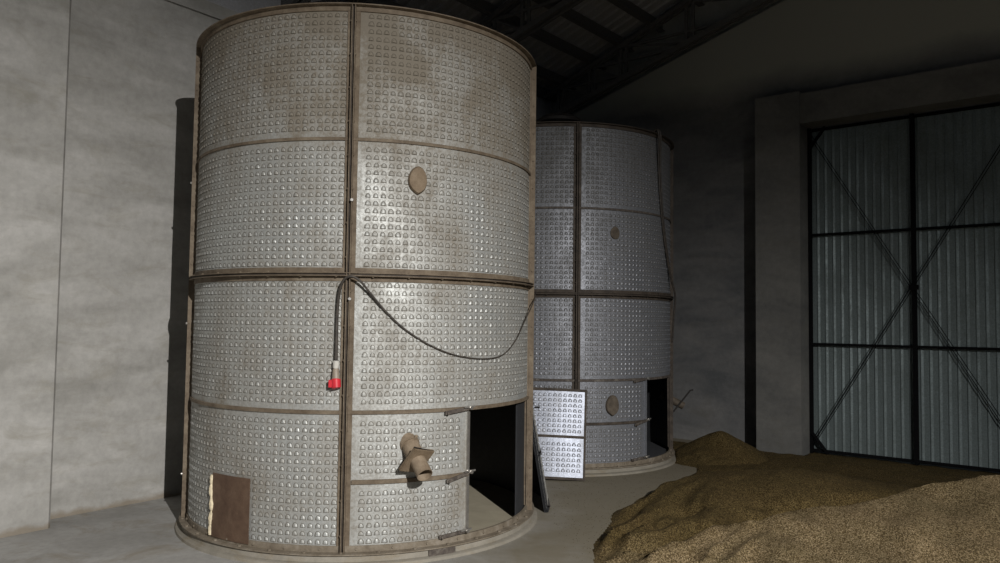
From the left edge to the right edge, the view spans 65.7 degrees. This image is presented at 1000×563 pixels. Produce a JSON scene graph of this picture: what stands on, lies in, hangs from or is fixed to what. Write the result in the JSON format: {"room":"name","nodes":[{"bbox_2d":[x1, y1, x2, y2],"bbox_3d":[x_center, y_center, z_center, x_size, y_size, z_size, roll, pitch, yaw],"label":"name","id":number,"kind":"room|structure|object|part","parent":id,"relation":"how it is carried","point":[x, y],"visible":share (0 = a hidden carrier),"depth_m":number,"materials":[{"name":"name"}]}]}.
{"room":"farm building","nodes":[
{"label":"farm building","id":0,"kind":"room"},
{"bbox_2d":[50,0,219,518],"bbox_3d":[-7.698,-0.683,1.687,0.250,4.860,29.865,-1,-4,36],"label":"wall","id":1,"kind":"structure","parent":0,"point":[122,344],"depth_m":7.24,"materials":[{"name":"concrete"}]},
{"bbox_2d":[0,0,71,537],"bbox_3d":[-4.493,-1.015,5.656,0.290,6.000,2.410,-1,-4,36],"label":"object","id":2,"kind":"structure","parent":1,"relation":"attached to","point":[34,34],"depth_m":6.30,"materials":[{"name":"concrete"}]},
{"bbox_2d":[165,0,237,19],"bbox_3d":[-7.682,-3.182,1.762,0.285,0.140,29.765,-1,-4,36],"label":"trim","id":3,"kind":"structure","parent":1,"relation":"on","point":[207,8],"depth_m":7.95,"materials":[{"name":"metal"}]},
{"bbox_2d":[206,0,551,120],"bbox_3d":[-7.798,-3.799,1.883,0.080,1.100,29.764,-1,-4,36],"label":"wall","id":4,"kind":"structure","parent":0,"point":[543,106],"depth_m":8.85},
{"bbox_2d":[281,0,309,4],"bbox_3d":[0.964,-5.124,6.250,9.513,4.051,0.150,-2,-4,39],"label":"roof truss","id":5,"kind":"object","parent":4,"relation":"attached to","point":[283,2],"visible":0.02,"depth_m":8.82,"materials":[{"name":"metal"}]},
{"bbox_2d":[478,0,583,42],"bbox_3d":[2.838,-4.986,8.524,9.513,4.051,0.150,-2,-4,39],"label":"roof truss","id":6,"kind":"object","parent":4,"relation":"attached to","point":[520,33],"visible":0.42,"depth_m":10.47,"materials":[{"name":"metal"}]},
{"bbox_3d":[-0.075,-3.440,10.832,0.050,0.493,0.035,-2,-4,39],"label":"post","id":7,"kind":"part","parent":6,"relation":"part of","materials":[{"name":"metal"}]},
{"bbox_3d":[0.305,-3.652,10.531,0.050,0.541,0.035,-2,-4,39],"label":"post","id":8,"kind":"part","parent":6,"relation":"part of","materials":[{"name":"metal"}]},
{"bbox_3d":[0.390,-3.655,10.461,0.050,0.541,0.035,-2,-4,39],"label":"post","id":9,"kind":"part","parent":6,"relation":"part of","materials":[{"name":"metal"}]},
{"bbox_2d":[0,438,998,562],"bbox_3d":[2.975,2.018,2.904,38.000,0.150,38.000,1,-3,0],"label":"floor","id":10,"kind":"structure","parent":0,"point":[142,532],"depth_m":6.32,"materials":[{"name":"concrete"}]},
{"bbox_2d":[174,507,536,562],"bbox_3d":[-1.240,2.061,7.024,3.159,0.074,3.159,1,-3,0],"label":"plinth","id":11,"kind":"object","parent":10,"relation":"on","point":[201,545],"visible":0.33,"depth_m":5.66,"materials":[{"name":"concrete"}]},
{"bbox_2d":[179,2,536,556],"bbox_3d":[-1.212,-0.203,7.104,3.096,4.556,3.162,1,-3,0],"label":"silo","id":12,"kind":"object","parent":10,"relation":"on","point":[390,148],"visible":0.99,"depth_m":5.79,"materials":[{"name":"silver metal"}]},
{"bbox_3d":[-2.015,1.688,5.771,0.410,0.475,0.020,-1,-3,32],"label":"patch plate","id":13,"kind":"part","parent":12,"relation":"part of","materials":[{"name":"brown metal"}]},
{"bbox_3d":[-1.948,1.453,5.924,1.768,1.000,0.303,-1,-3,32],"label":"wall panel","id":14,"kind":"part","parent":12,"relation":"part of","materials":[{"name":"silver metal"}]},
{"bbox_3d":[-1.936,0.455,5.974,1.768,1.000,0.303,-1,-3,32],"label":"wall panel","id":15,"kind":"part","parent":12,"relation":"part of","materials":[{"name":"grey metal"}]},
{"bbox_3d":[-1.924,-0.544,6.024,1.768,1.000,0.303,-1,-3,32],"label":"wall panel","id":16,"kind":"part","parent":12,"relation":"part of","materials":[{"name":"silver metal"}]},
{"bbox_3d":[-1.911,-1.543,6.074,1.768,1.000,0.303,-1,-3,32],"label":"wall panel","id":17,"kind":"part","parent":12,"relation":"part of","materials":[{"name":"silver metal"}]},
{"bbox_3d":[-0.673,1.711,5.710,0.947,0.495,0.089,2,-3,-23],"label":"wall panel","id":18,"kind":"part","parent":12,"relation":"part of","materials":[{"name":"silver metal"}]},
{"bbox_3d":[-0.667,1.212,5.736,0.947,0.505,0.088,2,-3,-23],"label":"wall panel","id":19,"kind":"part","parent":12,"relation":"part of","materials":[{"name":"grey metal"}]},
{"bbox_3d":[-0.654,1.212,5.679,0.132,0.256,0.279,3,-3,-34],"label":"discharge spout","id":20,"kind":"part","parent":12,"relation":"part of","materials":[{"name":"metal"}]},
{"bbox_3d":[-0.601,1.289,5.585,0.211,0.214,0.150,3,-4,-42],"label":"slide plate","id":21,"kind":"part","parent":12,"relation":"part of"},
{"bbox_2d":[328,275,535,388],"bbox_3d":[-0.313,0.408,6.225,0.466,0.824,2.218,-2,-4,43],"label":"power cable","id":22,"kind":"object","parent":12,"relation":"attached to","point":[335,382],"visible":0.96,"depth_m":5.59,"materials":[{"name":"black rubber"}]},
{"bbox_3d":[-0.307,0.484,6.162,1.898,1.000,0.354,3,-4,-44],"label":"wall panel","id":23,"kind":"part","parent":12,"relation":"part of","materials":[{"name":"grey metal"}]},
{"bbox_3d":[-0.429,1.995,5.724,0.221,0.048,0.020,2,-3,-32],"label":"tie plate","id":24,"kind":"part","parent":12,"relation":"part of","materials":[{"name":"metal"}]},
{"bbox_3d":[-0.295,-0.514,6.212,1.898,1.000,0.355,3,-4,-44],"label":"wall panel","id":25,"kind":"part","parent":12,"relation":"part of","materials":[{"name":"silver metal"}]},
{"bbox_3d":[-0.283,-1.513,6.262,1.898,1.000,0.354,3,-4,-44],"label":"wall panel","id":26,"kind":"part","parent":12,"relation":"part of","materials":[{"name":"silver metal"}]},
{"bbox_2d":[532,402,550,512],"bbox_3d":[0.325,1.629,7.580,0.294,1.033,1.012,1,-3,-7],"label":"door leaf","id":27,"kind":"structure","parent":10,"relation":"on","point":[539,487],"depth_m":7.13,"materials":[{"name":"metal"}]},
{"bbox_3d":[0.293,1.378,7.609,0.090,0.505,0.963,-9,-2,-7],"label":"sheet panel","id":28,"kind":"part","parent":27,"relation":"part of","materials":[{"name":"grey metal"}]},
{"bbox_3d":[0.403,2.123,7.587,0.117,0.028,0.969,-9,-2,-7],"label":"frame rail","id":29,"kind":"part","parent":27,"relation":"part of","materials":[{"name":"black metal"}]},
{"bbox_3d":[0.373,1.871,7.595,0.090,0.495,0.963,-9,-2,-7],"label":"sheet panel","id":30,"kind":"part","parent":27,"relation":"part of","materials":[{"name":"black metal"}]},
{"bbox_2d":[533,388,586,480],"bbox_3d":[0.471,1.703,8.713,0.989,1.003,0.300,0,-3,12],"label":"door leaf","id":31,"kind":"structure","parent":10,"relation":"on","point":[560,414],"depth_m":8.65,"materials":[{"name":"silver metal"}]},
{"bbox_3d":[0.480,1.478,8.754,0.982,0.525,0.094,0,-13,12],"label":"sheet panel","id":32,"kind":"part","parent":31,"relation":"part of","materials":[{"name":"silver metal"}]},
{"bbox_3d":[0.495,1.231,8.823,0.988,0.028,0.120,0,-13,12],"label":"frame rail","id":33,"kind":"part","parent":31,"relation":"part of","materials":[{"name":"brown metal"}]},
{"bbox_3d":[0.456,1.950,8.644,0.982,0.445,0.093,0,-13,12],"label":"sheet panel","id":34,"kind":"part","parent":31,"relation":"part of","materials":[{"name":"silver metal"}]},
{"bbox_3d":[0.469,1.734,8.705,0.988,0.028,0.120,0,-13,12],"label":"frame rail","id":35,"kind":"part","parent":31,"relation":"part of","materials":[{"name":"brown metal"}]},
{"bbox_3d":[0.447,2.174,8.602,0.988,0.028,0.120,0,-13,12],"label":"frame rail","id":36,"kind":"part","parent":31,"relation":"part of","materials":[{"name":"brown metal"}]},
{"bbox_2d":[533,113,692,469],"bbox_3d":[0.778,-0.033,10.450,3.095,4.510,3.095,-1,-3,31],"label":"silo","id":37,"kind":"object","parent":10,"relation":"on","point":[603,302],"visible":0.55,"depth_m":9.06,"materials":[{"name":"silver metal"}]},
{"bbox_3d":[0.042,1.644,9.234,1.768,1.000,0.303,-1,-3,32],"label":"wall panel","id":38,"kind":"part","parent":37,"relation":"part of","materials":[{"name":"grey metal"}]},
{"bbox_3d":[0.054,0.646,9.284,1.768,1.000,0.304,-1,-3,32],"label":"wall panel","id":39,"kind":"part","parent":37,"relation":"part of","materials":[{"name":"grey metal"}]},
{"bbox_3d":[0.067,-0.353,9.335,1.768,1.000,0.304,-1,-3,32],"label":"wall panel","id":40,"kind":"part","parent":37,"relation":"part of","materials":[{"name":"silver metal"}]},
{"bbox_3d":[0.079,-1.352,9.385,1.768,1.000,0.304,-1,-3,32],"label":"wall panel","id":41,"kind":"part","parent":37,"relation":"part of","materials":[{"name":"silver metal"}]},
{"bbox_3d":[1.324,1.403,9.047,0.947,0.505,0.088,2,-3,-23],"label":"wall panel","id":42,"kind":"part","parent":37,"relation":"part of","materials":[{"name":"grey metal"}]},
{"bbox_3d":[1.318,1.902,9.021,0.947,0.495,0.089,2,-3,-23],"label":"wall panel","id":43,"kind":"part","parent":37,"relation":"part of","materials":[{"name":"grey metal"}]},
{"bbox_3d":[1.683,0.675,9.473,1.898,1.000,0.354,3,-4,-44],"label":"wall panel","id":44,"kind":"part","parent":37,"relation":"part of","materials":[{"name":"grey metal"}]},
{"bbox_3d":[1.708,-1.322,9.573,1.898,1.000,0.354,3,-4,-44],"label":"wall panel","id":45,"kind":"part","parent":37,"relation":"part of","materials":[{"name":"silver metal"}]},
{"bbox_3d":[1.695,-0.323,9.523,1.898,1.000,0.354,3,-4,-44],"label":"wall panel","id":46,"kind":"part","parent":37,"relation":"part of","materials":[{"name":"silver metal"}]},
{"bbox_2d":[653,129,675,342],"bbox_3d":[2.092,-0.542,9.768,0.125,2.637,0.767,-1,-3,33],"label":"hanging cable","id":47,"kind":"object","parent":37,"relation":"hanging from","point":[658,131],"visible":1,"depth_m":9.62,"materials":[{"name":"black rubber"}]},
{"bbox_3d":[2.340,1.614,10.549,0.358,0.245,0.101,1,-3,0],"label":"discharge spout","id":48,"kind":"part","parent":37,"relation":"part of","materials":[{"name":"metal"}]},
{"bbox_3d":[2.479,1.615,10.489,0.281,0.318,0.022,1,-3,0],"label":"lever rod","id":49,"kind":"part","parent":37,"relation":"part of","materials":[{"name":"metal"}]},
{"bbox_2d":[585,455,675,476],"bbox_3d":[0.750,2.252,10.335,3.159,0.074,3.159,1,-3,0],"label":"plinth","id":50,"kind":"object","parent":10,"relation":"on","point":[656,466],"visible":0.16,"depth_m":8.99,"materials":[{"name":"concrete"}]},
{"bbox_2d":[674,431,768,466],"bbox_3d":[2.874,2.143,10.182,1.400,0.336,1.700,1,-3,0],"label":"pile","id":51,"kind":"object","parent":10,"relation":"on","point":[718,447],"visible":0.94,"depth_m":9.86,"materials":[{"name":"brown food"}]},
{"bbox_2d":[592,441,999,562],"bbox_3d":[4.227,1.891,7.567,7.500,0.612,8.100,1,-3,0],"label":"heap","id":52,"kind":"object","parent":10,"relation":"on","point":[966,503],"visible":0.98,"depth_m":6.18,"materials":[{"name":"brown food"}]},
{"bbox_2d":[391,0,683,89],"bbox_3d":[2.270,-5.549,1.712,19.691,4.049,17.375,-2,-4,39],"label":"ceiling","id":53,"kind":"structure","parent":0,"point":[604,13],"depth_m":12.06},
{"bbox_2d":[356,0,575,89],"bbox_3d":[-3.852,-3.799,7.285,0.100,0.160,16.200,-2,-4,39],"label":"roof purlin","id":54,"kind":"structure","parent":53,"relation":"attached to","point":[542,72],"depth_m":12.80,"materials":[{"name":"metal"}]},
{"bbox_2d":[456,0,606,69],"bbox_3d":[-3.370,-4.045,6.903,0.100,0.160,16.200,-2,-4,39],"label":"roof purlin","id":55,"kind":"structure","parent":53,"relation":"attached to","point":[482,6],"depth_m":11.83,"materials":[{"name":"metal"}]},
{"bbox_2d":[536,85,556,101],"bbox_3d":[-4.147,-3.647,7.519,0.100,0.160,16.200,-2,-4,39],"label":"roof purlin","id":56,"kind":"structure","parent":53,"relation":"attached to","point":[540,91],"depth_m":13.43,"materials":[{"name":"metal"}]},
{"bbox_2d":[532,0,633,52],"bbox_3d":[-2.966,-4.252,6.582,0.100,0.160,16.200,-2,-4,39],"label":"roof purlin","id":57,"kind":"structure","parent":53,"relation":"attached to","point":[571,15],"depth_m":11.86,"materials":[{"name":"metal"}]},
{"bbox_2d":[607,0,664,32],"bbox_3d":[-2.531,-4.475,6.237,0.100,0.160,16.200,-2,-4,39],"label":"roof purlin","id":58,"kind":"structure","parent":53,"relation":"attached to","point":[627,6],"depth_m":11.81,"materials":[{"name":"metal"}]},
{"bbox_2d":[543,0,776,112],"bbox_3d":[4.484,-4.865,10.521,9.513,4.051,0.150,-2,-4,39],"label":"roof truss","id":59,"kind":"object","parent":53,"relation":"attached to","point":[709,30],"visible":0.96,"depth_m":12.24,"materials":[{"name":"metal"}]},
{"bbox_3d":[1.004,-3.096,13.282,0.050,0.443,0.035,-2,-4,39],"label":"post","id":60,"kind":"part","parent":59,"relation":"part of","materials":[{"name":"metal"}]},
{"bbox_3d":[1.089,-3.098,13.212,0.050,0.443,0.035,-2,-4,39],"label":"post","id":61,"kind":"part","parent":59,"relation":"part of","materials":[{"name":"metal"}]},
{"bbox_3d":[1.485,-3.317,12.898,0.050,0.493,0.035,-2,-4,39],"label":"post","id":62,"kind":"part","parent":59,"relation":"part of","materials":[{"name":"metal"}]},
{"bbox_3d":[1.570,-3.320,12.829,0.050,0.493,0.035,-2,-4,39],"label":"post","id":63,"kind":"part","parent":59,"relation":"part of","materials":[{"name":"metal"}]},
{"bbox_3d":[1.951,-3.532,12.527,0.050,0.541,0.035,-2,-4,39],"label":"post","id":64,"kind":"part","parent":59,"relation":"part of","materials":[{"name":"metal"}]},
{"bbox_3d":[2.036,-3.534,12.458,0.050,0.541,0.035,-2,-4,39],"label":"post","id":65,"kind":"part","parent":59,"relation":"part of","materials":[{"name":"metal"}]},
{"bbox_3d":[2.844,-3.943,11.816,0.050,0.634,0.035,-2,-4,39],"label":"post","id":66,"kind":"part","parent":59,"relation":"part of","materials":[{"name":"metal"}]},
{"bbox_3d":[2.929,-3.945,11.747,0.050,0.634,0.035,-2,-4,39],"label":"post","id":67,"kind":"part","parent":59,"relation":"part of","materials":[{"name":"metal"}]},
{"bbox_2d":[695,2,704,6],"bbox_3d":[-2.003,-4.746,5.818,0.100,0.160,16.200,-2,-4,39],"label":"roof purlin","id":68,"kind":"structure","parent":53,"relation":"attached to","point":[700,3],"depth_m":12.00,"materials":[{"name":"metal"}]},
{"bbox_2d":[552,0,783,113],"bbox_3d":[8.046,-5.020,8.087,18.890,4.463,0.040,-2,-4,39],"label":"wall","id":69,"kind":"structure","parent":0,"point":[711,12],"depth_m":12.38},
{"bbox_2d":[573,0,999,447],"bbox_3d":[8.022,-1.729,7.784,18.690,7.948,0.250,-2,-4,39],"label":"wall","id":70,"kind":"structure","parent":0,"point":[702,100],"depth_m":11.34,"materials":[{"name":"grey concrete"}]},
{"bbox_2d":[755,91,809,455],"bbox_3d":[3.898,-0.112,10.696,0.610,4.910,0.350,-2,-4,39],"label":"pillar","id":71,"kind":"structure","parent":70,"relation":"attached to","point":[781,163],"depth_m":10.54,"materials":[{"name":"concrete"}]},
{"bbox_2d":[800,59,999,127],"bbox_3d":[6.129,-2.393,9.009,5.080,0.410,0.330,-2,-4,39],"label":"lintel beam","id":72,"kind":"structure","parent":70,"relation":"attached to","point":[976,83],"depth_m":9.71,"materials":[{"name":"concrete"}]},
{"bbox_2d":[807,102,999,472],"bbox_3d":[6.200,0.047,9.023,5.058,4.440,0.110,-2,-4,39],"label":"door","id":73,"kind":"structure","parent":70,"relation":"in","point":[904,211],"depth_m":9.87,"materials":[{"name":"metal"}]},
{"bbox_3d":[4.258,0.103,10.611,0.040,4.440,0.055,-2,-4,39],"label":"frame post","id":74,"kind":"part","parent":73,"relation":"part of","materials":[{"name":"metal"}]},
{"bbox_3d":[4.779,0.089,10.248,1.250,4.425,0.022,-2,-4,39],"label":"sheet panel","id":75,"kind":"part","parent":73,"relation":"part of","materials":[{"name":"grey metal"}]},
{"bbox_3d":[6.235,-2.140,9.121,5.030,0.032,0.042,-2,-4,39],"label":"frame rail","id":76,"kind":"part","parent":73,"relation":"part of","materials":[{"name":"metal"}]},
{"bbox_3d":[6.217,-0.692,9.048,5.030,0.032,0.042,-2,-4,39],"label":"frame rail","id":77,"kind":"part","parent":73,"relation":"part of","materials":[{"name":"metal"}]},
{"bbox_3d":[6.199,0.796,8.973,5.030,0.032,0.042,-2,-4,39],"label":"frame rail","id":78,"kind":"part","parent":73,"relation":"part of","materials":[{"name":"metal"}]},
{"bbox_3d":[6.181,2.224,8.902,5.030,0.032,0.042,-2,-4,39],"label":"frame rail","id":79,"kind":"part","parent":73,"relation":"part of","materials":[{"name":"metal"}]},
{"bbox_3d":[5.221,0.073,9.770,0.110,0.060,0.020,-2,-4,39],"label":"plate","id":80,"kind":"part","parent":73,"relation":"part of","materials":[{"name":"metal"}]},
{"bbox_3d":[5.245,0.075,9.799,0.050,4.440,0.055,-2,-4,39],"label":"frame post","id":81,"kind":"part","parent":73,"relation":"part of","materials":[{"name":"metal"}]},
{"bbox_3d":[5.748,0.061,9.452,1.260,4.425,0.022,-2,-4,39],"label":"sheet panel","id":82,"kind":"part","parent":73,"relation":"part of","materials":[{"name":"grey metal"}]}
]}

